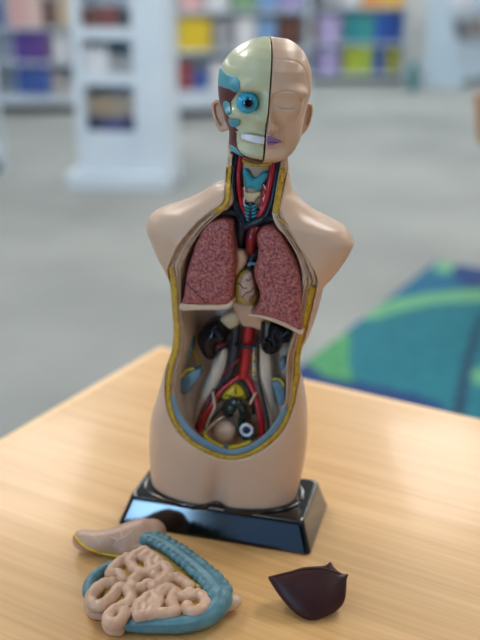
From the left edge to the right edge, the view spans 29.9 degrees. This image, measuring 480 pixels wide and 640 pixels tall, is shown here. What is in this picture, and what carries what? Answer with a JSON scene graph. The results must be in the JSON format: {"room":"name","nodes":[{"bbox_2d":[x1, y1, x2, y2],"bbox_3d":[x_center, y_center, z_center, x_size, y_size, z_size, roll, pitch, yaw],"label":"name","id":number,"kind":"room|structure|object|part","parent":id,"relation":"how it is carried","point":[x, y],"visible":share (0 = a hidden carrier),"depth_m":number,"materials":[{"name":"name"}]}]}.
{"room":"library","nodes":[
{"label":"library","id":0,"kind":"room"},
{"bbox_2d":[0,71,479,438],"bbox_3d":[0.000,-0.625,5.323,13.000,0.100,16.800,0,21,0],"label":"floor","id":1,"kind":"structure","parent":0,"point":[85,291],"depth_m":4.97,"materials":[{"name":"grey carpet"}]},
{"bbox_2d":[0,114,5,171],"bbox_3d":[-1.987,-1.603,6.030,0.664,1.230,0.305,-9,22,-22],"label":"bookcase","id":2,"kind":"object","parent":1,"relation":"on","point":[2,158],"visible":1,"depth_m":6.19,"materials":[{"name":"white laminate"}]},
{"bbox_2d":[0,0,74,111],"bbox_3d":[-2.277,-2.769,8.975,1.487,1.330,0.355,1,21,3],"label":"bookcase","id":3,"kind":"object","parent":1,"relation":"on","point":[10,100],"visible":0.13,"depth_m":9.07,"materials":[{"name":"white laminate"}]},
{"bbox_2d":[0,0,2,26],"bbox_3d":[-2.408,-3.002,8.784,0.158,0.260,0.040,1,21,3],"label":"book","id":4,"kind":"object","parent":3,"relation":"on","point":[1,20],"visible":1,"depth_m":8.79,"materials":[{"name":"paper"}]},
{"bbox_2d":[8,0,25,25],"bbox_3d":[-2.177,-3.026,8.790,0.143,0.300,0.050,1,21,3],"label":"book","id":5,"kind":"object","parent":3,"relation":"on","point":[16,7],"visible":1,"depth_m":8.78,"materials":[{"name":"paper"}]},
{"bbox_2d":[13,30,33,60],"bbox_3d":[-2.139,-2.712,8.907,0.187,0.290,0.050,1,21,3],"label":"book","id":6,"kind":"object","parent":3,"relation":"on","point":[22,39],"visible":1,"depth_m":8.88,"materials":[{"name":"paper"}]},
{"bbox_2d":[15,65,35,93],"bbox_3d":[-2.143,-2.408,9.022,0.180,0.280,0.050,1,21,3],"label":"book","id":7,"kind":"object","parent":3,"relation":"on","point":[24,73],"visible":1,"depth_m":9.00,"materials":[{"name":"paper"}]},
{"bbox_2d":[24,0,42,26],"bbox_3d":[-2.007,-3.011,8.750,0.158,0.300,0.060,1,21,3],"label":"book","id":8,"kind":"object","parent":3,"relation":"on","point":[33,8],"visible":1,"depth_m":8.73,"materials":[{"name":"paper"}]},
{"bbox_3d":[-2.277,-2.901,8.922,1.427,0.025,0.338,1,21,3],"label":"shelf","id":9,"kind":"part","parent":3,"relation":"part of","materials":[{"name":"white laminate"}]},
{"bbox_3d":[-2.277,-2.593,9.038,1.427,0.025,0.338,1,21,3],"label":"shelf","id":10,"kind":"part","parent":3,"relation":"part of","materials":[{"name":"white laminate"}]},
{"bbox_3d":[-2.277,-2.263,9.162,1.427,0.090,0.339,1,21,3],"label":"shelf","id":11,"kind":"part","parent":3,"relation":"part of","materials":[{"name":"white laminate"}]},
{"bbox_2d":[32,31,50,61],"bbox_3d":[-1.956,-2.696,8.866,0.158,0.290,0.060,1,21,3],"label":"book","id":12,"kind":"object","parent":3,"relation":"on","point":[40,39],"visible":1,"depth_m":8.84,"materials":[{"name":"paper"}]},
{"bbox_2d":[34,65,51,94],"bbox_3d":[-1.967,-2.393,8.981,0.150,0.280,0.060,1,21,3],"label":"book","id":13,"kind":"object","parent":3,"relation":"on","point":[42,74],"visible":1,"depth_m":8.96,"materials":[{"name":"paper"}]},
{"bbox_2d":[43,0,54,26],"bbox_3d":[-1.859,-2.991,8.755,0.098,0.260,0.030,1,21,3],"label":"book","id":14,"kind":"object","parent":3,"relation":"on","point":[48,5],"visible":1,"depth_m":8.74,"materials":[{"name":"paper"}]},
{"bbox_2d":[53,74,65,94],"bbox_3d":[-1.807,-2.354,8.992,0.113,0.200,0.030,1,21,3],"label":"book","id":15,"kind":"object","parent":3,"relation":"on","point":[58,79],"visible":1,"depth_m":8.98,"materials":[{"name":"paper"}]},
{"bbox_2d":[53,34,68,61],"bbox_3d":[-1.762,-2.681,8.867,0.143,0.260,0.030,1,21,3],"label":"book","id":16,"kind":"object","parent":3,"relation":"on","point":[60,41],"visible":1,"depth_m":8.85,"materials":[{"name":"paper"}]},
{"bbox_2d":[57,0,69,26],"bbox_3d":[-1.694,-3.006,8.767,0.158,0.280,0.040,1,21,3],"label":"book","id":17,"kind":"object","parent":3,"relation":"on","point":[62,5],"visible":0.75,"depth_m":8.76,"materials":[{"name":"paper"}]},
{"bbox_2d":[68,82,73,94],"bbox_3d":[-1.657,-2.323,9.023,0.113,0.120,0.040,1,21,3],"label":"book","id":18,"kind":"object","parent":3,"relation":"on","point":[71,84],"visible":0.54,"depth_m":9.00,"materials":[{"name":"paper"}]},
{"bbox_2d":[66,0,180,190],"bbox_3d":[-0.742,-1.652,5.636,0.677,1.600,0.460,3,21,7],"label":"bookcase","id":19,"kind":"object","parent":1,"relation":"on","point":[146,158],"visible":0.95,"depth_m":5.62,"materials":[{"name":"white laminate"}]},
{"bbox_3d":[-0.977,-1.690,5.665,0.060,1.450,0.360,3,21,7],"label":"panel","id":20,"kind":"part","parent":19,"relation":"part of","materials":[{"name":"white laminate"}]},
{"bbox_2d":[81,7,99,26],"bbox_3d":[-0.908,-1.821,5.488,0.102,0.160,0.040,3,21,7],"label":"book","id":21,"kind":"object","parent":19,"relation":"in","point":[90,15],"visible":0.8,"depth_m":5.46,"materials":[{"name":"paper"}]},
{"bbox_2d":[88,116,104,130],"bbox_3d":[-0.908,-1.227,5.712,0.102,0.130,0.040,3,21,7],"label":"book","id":22,"kind":"object","parent":19,"relation":"in","point":[95,123],"visible":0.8,"depth_m":5.69,"materials":[{"name":"paper"}]},
{"bbox_2d":[84,47,109,72],"bbox_3d":[-0.883,-1.586,5.573,0.152,0.200,0.040,3,21,7],"label":"book","id":23,"kind":"object","parent":19,"relation":"in","point":[96,59],"visible":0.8,"depth_m":5.55,"materials":[{"name":"paper"}]},
{"bbox_2d":[90,95,115,117],"bbox_3d":[-0.872,-1.312,5.767,0.152,0.250,0.050,3,21,7],"label":"book","id":24,"kind":"object","parent":19,"relation":"in","point":[101,105],"visible":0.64,"depth_m":5.72,"materials":[{"name":"paper"}]},
{"bbox_2d":[79,27,130,39],"bbox_3d":[-0.791,-1.790,5.591,0.317,0.070,0.340,3,21,7],"label":"shelf","id":25,"kind":"object","parent":19,"relation":"attached to","point":[85,33],"depth_m":5.43,"materials":[{"name":"white laminate"}]},
{"bbox_2d":[82,73,132,85],"bbox_3d":[-0.791,-1.537,5.686,0.317,0.070,0.340,3,21,7],"label":"shelf","id":26,"kind":"object","parent":19,"relation":"attached to","point":[88,79],"depth_m":5.53,"materials":[{"name":"white laminate"}]},
{"bbox_2d":[98,6,117,26],"bbox_3d":[-0.798,-1.820,5.472,0.108,0.170,0.040,3,21,7],"label":"book","id":27,"kind":"object","parent":19,"relation":"in","point":[107,14],"visible":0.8,"depth_m":5.45,"materials":[{"name":"paper"}]},
{"bbox_2d":[86,130,135,142],"bbox_3d":[-0.791,-1.210,5.810,0.317,0.070,0.340,3,21,7],"label":"shelf","id":28,"kind":"object","parent":19,"relation":"attached to","point":[91,136],"depth_m":5.65,"materials":[{"name":"white laminate"}]},
{"bbox_3d":[-0.812,-1.032,5.707,0.317,0.190,0.020,3,21,7],"label":"panel","id":29,"kind":"part","parent":19,"relation":"part of","materials":[{"name":"white laminate"}]},
{"bbox_2d":[104,118,121,130],"bbox_3d":[-0.801,-1.217,5.701,0.102,0.120,0.040,3,21,7],"label":"book","id":30,"kind":"object","parent":19,"relation":"in","point":[111,124],"visible":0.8,"depth_m":5.68,"materials":[{"name":"paper"}]},
{"bbox_3d":[-0.768,-1.741,5.800,0.317,1.450,0.020,3,21,7],"label":"panel","id":31,"kind":"part","parent":19,"relation":"part of","materials":[{"name":"white laminate"}]},
{"bbox_2d":[109,55,132,73],"bbox_3d":[-0.726,-1.555,5.562,0.152,0.150,0.040,3,21,7],"label":"book","id":32,"kind":"object","parent":19,"relation":"in","point":[119,64],"visible":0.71,"depth_m":5.54,"materials":[{"name":"paper"}]},
{"bbox_2d":[117,8,130,26],"bbox_3d":[-0.694,-1.811,5.462,0.089,0.160,0.040,3,21,7],"label":"book","id":33,"kind":"object","parent":19,"relation":"in","point":[123,14],"visible":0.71,"depth_m":5.43,"materials":[{"name":"paper"}]},
{"bbox_2d":[114,95,134,117],"bbox_3d":[-0.715,-1.304,5.747,0.152,0.250,0.050,3,21,7],"label":"book","id":34,"kind":"object","parent":19,"relation":"in","point":[124,104],"visible":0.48,"depth_m":5.71,"materials":[{"name":"paper"}]},
{"bbox_2d":[121,116,134,130],"bbox_3d":[-0.698,-1.217,5.686,0.095,0.130,0.040,3,21,7],"label":"book","id":35,"kind":"object","parent":19,"relation":"in","point":[127,122],"visible":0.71,"depth_m":5.66,"materials":[{"name":"paper"}]},
{"bbox_3d":[-0.529,-1.669,5.611,0.210,1.450,0.360,3,21,7],"label":"panel","id":36,"kind":"part","parent":19,"relation":"part of","materials":[{"name":"white laminate"}]},
{"bbox_2d":[0,346,479,639],"bbox_3d":[0.276,0.654,0.807,1.500,0.700,1.000,11,24,28],"label":"wooden table","id":37,"kind":"object","parent":1,"relation":"on","point":[398,481],"visible":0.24,"depth_m":0.98,"materials":[{"name":"brown wood"}]},
{"bbox_2d":[72,518,166,556],"bbox_3d":[-0.123,0.221,0.915,0.096,0.034,0.040,0,21,0],"label":"model","id":38,"kind":"object","parent":37,"relation":"on","point":[117,540],"visible":0.73,"depth_m":0.90},
{"bbox_2d":[82,531,241,635],"bbox_3d":[-0.084,0.252,0.838,0.122,0.029,0.142,-17,27,-38],"label":"model","id":39,"kind":"object","parent":37,"relation":"on","point":[160,586],"visible":1,"depth_m":0.82},
{"bbox_2d":[119,36,353,554],"bbox_3d":[-0.006,-0.022,0.898,0.232,0.500,0.110,6,21,15],"label":"anatomical torso","id":40,"kind":"object","parent":37,"relation":"on","point":[247,263],"visible":1,"depth_m":0.89},
{"bbox_3d":[0.016,0.044,0.927,0.009,0.040,0.013,9,22,8],"label":"nerve chain","id":41,"kind":"part","parent":40,"relation":"part of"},
{"bbox_2d":[268,562,347,619],"bbox_3d":[0.063,0.249,0.832,0.074,0.039,0.042,0,21,0],"label":"model","id":42,"kind":"object","parent":37,"relation":"on","point":[311,592],"visible":1,"depth_m":0.82},
{"bbox_2d":[176,0,310,116],"bbox_3d":[-0.136,-2.704,8.733,1.599,1.380,0.355,-5,21,-14],"label":"bookcase","id":43,"kind":"object","parent":1,"relation":"on","point":[191,103],"visible":0.08,"depth_m":8.77,"materials":[{"name":"white laminate"}]},
{"bbox_2d":[177,61,191,90],"bbox_3d":[-0.549,-2.343,8.637,0.170,0.270,0.040,-5,21,-14],"label":"book","id":44,"kind":"object","parent":43,"relation":"on","point":[184,67],"visible":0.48,"depth_m":8.62,"materials":[{"name":"paper"}]},
{"bbox_2d":[179,0,201,9],"bbox_3d":[-0.464,-3.024,8.404,0.218,0.250,0.040,-5,21,-14],"label":"book","id":45,"kind":"object","parent":43,"relation":"on","point":[183,4],"visible":0.95,"depth_m":8.41,"materials":[{"name":"paper"}]},
{"bbox_2d":[177,18,210,50],"bbox_3d":[-0.433,-2.709,8.532,0.314,0.290,0.040,-5,21,-14],"label":"book","id":46,"kind":"object","parent":43,"relation":"on","point":[193,33],"visible":1,"depth_m":8.51,"materials":[{"name":"paper"}]},
{"bbox_3d":[-0.135,-2.212,8.915,1.539,0.170,0.339,-5,21,-14],"label":"shelf","id":47,"kind":"part","parent":43,"relation":"part of","materials":[{"name":"white laminate"}]},
{"bbox_2d":[193,70,207,89],"bbox_3d":[-0.386,-2.325,8.718,0.138,0.180,0.050,-5,21,-14],"label":"book","id":48,"kind":"object","parent":43,"relation":"on","point":[200,77],"visible":1,"depth_m":8.70,"materials":[{"name":"paper"}]},
{"bbox_2d":[209,62,222,89],"bbox_3d":[-0.199,-2.363,8.719,0.186,0.250,0.060,-5,21,-14],"label":"book","id":49,"kind":"object","parent":43,"relation":"on","point":[214,68],"visible":0.57,"depth_m":8.68,"materials":[{"name":"paper"}]},
{"bbox_2d":[205,0,227,9],"bbox_3d":[-0.224,-3.061,8.487,0.218,0.260,0.050,-5,21,-14],"label":"book","id":50,"kind":"object","parent":43,"relation":"on","point":[209,4],"visible":0.95,"depth_m":8.49,"materials":[{"name":"paper"}]},
{"bbox_2d":[213,20,231,49],"bbox_3d":[-0.170,-2.734,8.626,0.170,0.270,0.050,-5,21,-14],"label":"book","id":51,"kind":"object","parent":43,"relation":"on","point":[222,29],"visible":1,"depth_m":8.61,"materials":[{"name":"paper"}]},
{"bbox_3d":[-0.180,-2.786,8.879,1.539,1.270,0.012,-5,21,-14],"label":"panel","id":52,"kind":"part","parent":43,"relation":"part of","materials":[{"name":"white laminate"}]},
{"bbox_3d":[-0.135,-2.963,8.631,1.539,0.025,0.338,-5,21,-14],"label":"shelf","id":53,"kind":"part","parent":43,"relation":"part of","materials":[{"name":"white laminate"}]},
{"bbox_3d":[-0.135,-2.626,8.759,1.539,0.025,0.338,-5,21,-14],"label":"shelf","id":54,"kind":"part","parent":43,"relation":"part of","materials":[{"name":"white laminate"}]},
{"bbox_2d":[232,0,254,9],"bbox_3d":[0.033,-3.077,8.516,0.218,0.270,0.060,-5,21,-14],"label":"book","id":55,"kind":"object","parent":43,"relation":"on","point":[236,4],"visible":1,"depth_m":8.52,"materials":[{"name":"paper"}]},
{"bbox_2d":[235,18,254,47],"bbox_3d":[0.048,-2.747,8.645,0.186,0.280,0.060,-5,21,-14],"label":"book","id":56,"kind":"object","parent":43,"relation":"on","point":[244,28],"visible":0.64,"depth_m":8.61,"materials":[{"name":"paper"}]},
{"bbox_2d":[257,20,274,37],"bbox_3d":[0.255,-2.759,8.706,0.170,0.260,0.030,-5,21,-14],"label":"book","id":57,"kind":"object","parent":43,"relation":"on","point":[265,28],"visible":0.64,"depth_m":8.67,"materials":[{"name":"paper"}]},
{"bbox_2d":[258,0,276,9],"bbox_3d":[0.263,-3.092,8.582,0.186,0.250,0.030,-5,21,-14],"label":"book","id":58,"kind":"object","parent":43,"relation":"on","point":[262,4],"visible":1,"depth_m":8.60,"materials":[{"name":"paper"}]},
{"bbox_2d":[277,19,301,47],"bbox_3d":[0.480,-2.794,8.785,0.234,0.270,0.040,-5,21,-14],"label":"book","id":59,"kind":"object","parent":43,"relation":"on","point":[290,29],"visible":0.66,"depth_m":8.75,"materials":[{"name":"paper"}]},
{"bbox_2d":[279,0,301,9],"bbox_3d":[0.488,-3.127,8.661,0.218,0.260,0.040,-5,21,-14],"label":"book","id":60,"kind":"object","parent":43,"relation":"on","point":[283,4],"visible":1,"depth_m":8.67,"materials":[{"name":"paper"}]},
{"bbox_3d":[0.621,-2.763,8.931,0.030,1.350,0.350,-5,21,-14],"label":"panel","id":61,"kind":"part","parent":43,"relation":"part of","materials":[{"name":"white laminate"}]},
{"bbox_2d":[309,0,408,82],"bbox_3d":[1.427,-3.829,11.497,1.358,1.530,0.405,-2,21,-5],"label":"bookcase","id":62,"kind":"object","parent":1,"relation":"on","point":[341,77],"visible":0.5,"depth_m":11.62,"materials":[{"name":"white laminate"}]},
{"bbox_2d":[309,52,315,73],"bbox_3d":[0.886,-3.281,11.489,0.157,0.270,0.030,-2,21,-5],"label":"book","id":63,"kind":"object","parent":62,"relation":"on","point":[312,55],"visible":0.43,"depth_m":11.47,"materials":[{"name":"paper"}]},
{"bbox_2d":[311,0,322,6],"bbox_3d":[0.920,-4.054,11.200,0.225,0.300,0.030,-2,21,-5],"label":"book","id":64,"kind":"object","parent":62,"relation":"on","point":[314,3],"visible":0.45,"depth_m":11.23,"materials":[{"name":"paper"}]},
{"bbox_2d":[317,48,338,73],"bbox_3d":[1.127,-3.316,11.525,0.266,0.310,0.040,-2,21,-5],"label":"book","id":65,"kind":"object","parent":62,"relation":"on","point":[328,58],"visible":1,"depth_m":11.51,"materials":[{"name":"paper"}]},
{"bbox_2d":[318,15,339,42],"bbox_3d":[1.127,-3.681,11.387,0.266,0.330,0.040,-2,21,-5],"label":"book","id":66,"kind":"object","parent":62,"relation":"on","point":[329,25],"visible":1,"depth_m":11.37,"materials":[{"name":"paper"}]},
{"bbox_2d":[324,0,341,6],"bbox_3d":[1.168,-4.061,11.247,0.211,0.280,0.040,-2,21,-5],"label":"book","id":67,"kind":"object","parent":62,"relation":"on","point":[328,3],"visible":1,"depth_m":11.26,"materials":[{"name":"paper"}]},
{"bbox_2d":[344,46,357,72],"bbox_3d":[1.423,-3.344,11.569,0.157,0.330,0.050,-2,21,-5],"label":"book","id":68,"kind":"object","parent":62,"relation":"on","point":[350,56],"visible":1,"depth_m":11.55,"materials":[{"name":"paper"}]},
{"bbox_2d":[343,0,358,6],"bbox_3d":[1.396,-4.077,11.290,0.184,0.280,0.050,-2,21,-5],"label":"book","id":69,"kind":"object","parent":62,"relation":"on","point":[346,3],"visible":1,"depth_m":11.30,"materials":[{"name":"paper"}]},
{"bbox_2d":[345,14,358,42],"bbox_3d":[1.423,-3.704,11.433,0.157,0.340,0.050,-2,21,-5],"label":"book","id":70,"kind":"object","parent":62,"relation":"on","point":[352,20],"visible":1,"depth_m":11.41,"materials":[{"name":"paper"}]},
{"bbox_3d":[1.428,-3.568,11.591,1.298,0.025,0.388,-2,21,-5],"label":"shelf","id":71,"kind":"part","parent":62,"relation":"part of","materials":[{"name":"white laminate"}]},
{"bbox_3d":[1.428,-3.205,11.728,1.298,0.040,0.389,-2,21,-5],"label":"shelf","id":72,"kind":"part","parent":62,"relation":"part of","materials":[{"name":"white laminate"}]},
{"bbox_3d":[1.428,-3.970,11.439,1.298,0.025,0.388,-2,21,-5],"label":"shelf","id":73,"kind":"part","parent":62,"relation":"part of","materials":[{"name":"white laminate"}]},
{"bbox_2d":[358,46,371,73],"bbox_3d":[1.602,-3.337,11.551,0.157,0.330,0.060,-2,21,-5],"label":"book","id":74,"kind":"object","parent":62,"relation":"on","point":[365,52],"visible":1,"depth_m":11.52,"materials":[{"name":"paper"}]},
{"bbox_2d":[359,14,373,42],"bbox_3d":[1.602,-3.697,11.415,0.157,0.340,0.060,-2,21,-5],"label":"book","id":75,"kind":"object","parent":62,"relation":"on","point":[366,20],"visible":1,"depth_m":11.39,"materials":[{"name":"paper"}]},
{"bbox_2d":[362,0,379,6],"bbox_3d":[1.642,-4.082,11.274,0.211,0.300,0.060,-2,21,-5],"label":"book","id":76,"kind":"object","parent":62,"relation":"on","point":[365,3],"visible":1,"depth_m":11.29,"materials":[{"name":"paper"}]},
{"bbox_2d":[372,46,384,72],"bbox_3d":[1.784,-3.345,11.571,0.143,0.330,0.030,-2,21,-5],"label":"book","id":77,"kind":"object","parent":62,"relation":"on","point":[379,51],"visible":1,"depth_m":11.55,"materials":[{"name":"paper"}]},
{"bbox_2d":[374,14,388,42],"bbox_3d":[1.797,-3.705,11.436,0.170,0.340,0.030,-2,21,-5],"label":"book","id":78,"kind":"object","parent":62,"relation":"on","point":[381,20],"visible":1,"depth_m":11.42,"materials":[{"name":"paper"}]},
{"bbox_2d":[384,46,399,72],"bbox_3d":[1.964,-3.359,11.610,0.184,0.330,0.040,-2,21,-5],"label":"book","id":79,"kind":"object","parent":62,"relation":"on","point":[392,53],"visible":1,"depth_m":11.59,"materials":[{"name":"paper"}]},
{"bbox_2d":[380,0,404,6],"bbox_3d":[1.919,-4.092,11.301,0.306,0.300,0.030,-2,21,-5],"label":"book","id":80,"kind":"object","parent":62,"relation":"on","point":[383,3],"visible":1,"depth_m":11.33,"materials":[{"name":"paper"}]},
{"bbox_2d":[388,14,401,41],"bbox_3d":[1.978,-3.720,11.475,0.157,0.340,0.040,-2,21,-5],"label":"book","id":81,"kind":"object","parent":62,"relation":"on","point":[395,20],"visible":1,"depth_m":11.46,"materials":[{"name":"paper"}]},
{"bbox_3d":[2.088,-3.836,11.559,0.030,1.500,0.400,-2,21,-5],"label":"panel","id":82,"kind":"part","parent":62,"relation":"part of","materials":[{"name":"white laminate"}]},
{"bbox_2d":[300,261,479,418],"bbox_3d":[1.220,0.321,2.668,2.200,0.008,2.600,12,24,28],"label":"rug","id":83,"kind":"object","parent":1,"relation":"on","point":[420,346],"visible":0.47,"depth_m":3.23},
{"bbox_2d":[407,62,417,91],"bbox_3d":[2.058,-2.907,10.741,0.070,0.340,0.206,0,21,0],"label":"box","id":84,"kind":"object","parent":1,"relation":"on","point":[412,69],"visible":1,"depth_m":10.67,"materials":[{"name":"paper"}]},
{"bbox_2d":[422,0,479,88],"bbox_3d":[2.903,-3.792,11.443,0.539,1.500,1.500,12,24,30],"label":"bookcase","id":85,"kind":"object","parent":1,"relation":"on","point":[447,64],"visible":0.98,"depth_m":11.03,"materials":[{"name":"white wood"}]},
{"bbox_2d":[448,0,459,4],"bbox_3d":[2.590,-3.996,10.982,0.097,0.289,0.360,12,24,30],"label":"magazine","id":86,"kind":"object","parent":85,"relation":"in","point":[451,2],"visible":0.93,"depth_m":10.99,"materials":[{"name":"paper"}]},
{"bbox_2d":[453,18,466,39],"bbox_3d":[2.707,-3.578,11.075,0.082,0.241,0.340,12,24,30],"label":"magazine","id":87,"kind":"object","parent":85,"relation":"in","point":[459,27],"visible":1,"depth_m":11.06,"materials":[{"name":"paper"}]},
{"bbox_2d":[447,0,479,6],"bbox_3d":[2.829,-4.178,11.346,0.191,0.410,1.440,12,24,30],"label":"shelf","id":88,"kind":"object","parent":85,"relation":"attached to","point":[475,3],"depth_m":11.42,"materials":[{"name":"white wood"}]},
{"bbox_2d":[449,8,479,41],"bbox_3d":[2.941,-3.756,11.431,0.176,0.360,1.440,12,24,30],"label":"books","id":89,"kind":"object","parent":85,"relation":"attached to","point":[464,13],"depth_m":11.12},
{"bbox_2d":[460,0,471,4],"bbox_3d":[2.812,-4.122,11.316,0.097,0.289,0.400,12,24,30],"label":"magazine","id":90,"kind":"object","parent":85,"relation":"in","point":[461,1],"visible":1,"depth_m":11.32,"materials":[{"name":"paper"}]},
{"bbox_2d":[457,41,479,80],"bbox_3d":[3.052,-3.339,11.515,0.188,0.400,1.440,12,24,30],"label":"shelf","id":91,"kind":"object","parent":85,"relation":"attached to","point":[468,55],"depth_m":11.23,"materials":[{"name":"white wood"}]},
{"bbox_2d":[463,17,477,38],"bbox_3d":[2.924,-3.701,11.400,0.082,0.241,0.400,12,24,30],"label":"magazine","id":92,"kind":"object","parent":85,"relation":"in","point":[470,25],"visible":1,"depth_m":11.38,"materials":[{"name":"paper"}]},
{"bbox_3d":[3.276,-4.016,12.036,0.500,1.500,0.030,12,24,30],"label":"panel","id":93,"kind":"part","parent":85,"relation":"part of","materials":[{"name":"white wood"}]},
{"bbox_2d":[475,17,479,36],"bbox_3d":[3.136,-3.821,11.717,0.082,0.241,0.300,12,24,30],"label":"magazine","id":94,"kind":"object","parent":85,"relation":"in","point":[477,19],"visible":1,"depth_m":11.63,"materials":[{"name":"paper"}]},
{"bbox_2d":[474,93,479,143],"bbox_3d":[1.144,-0.413,3.418,0.477,0.869,0.400,-4,21,-9],"label":"wooden chair","id":95,"kind":"object","parent":1,"relation":"on","point":[477,96],"visible":1,"depth_m":3.40,"materials":[{"name":"brown wood"}]},
{"bbox_2d":[405,0,466,63],"bbox_3d":[0.000,-4.991,12.706,13.000,2.850,0.100,0,21,0],"label":"wall","id":96,"kind":"structure","parent":0,"point":[417,12],"depth_m":12.96,"materials":[{"name":"paint"}]},
{"bbox_2d":[405,64,423,70],"bbox_3d":[0.000,-3.685,13.138,13.000,0.100,0.015,0,21,0],"label":"baseboard","id":97,"kind":"structure","parent":96,"relation":"attached to","point":[420,66],"depth_m":13.13,"materials":[{"name":"white laminate"}]}
]}

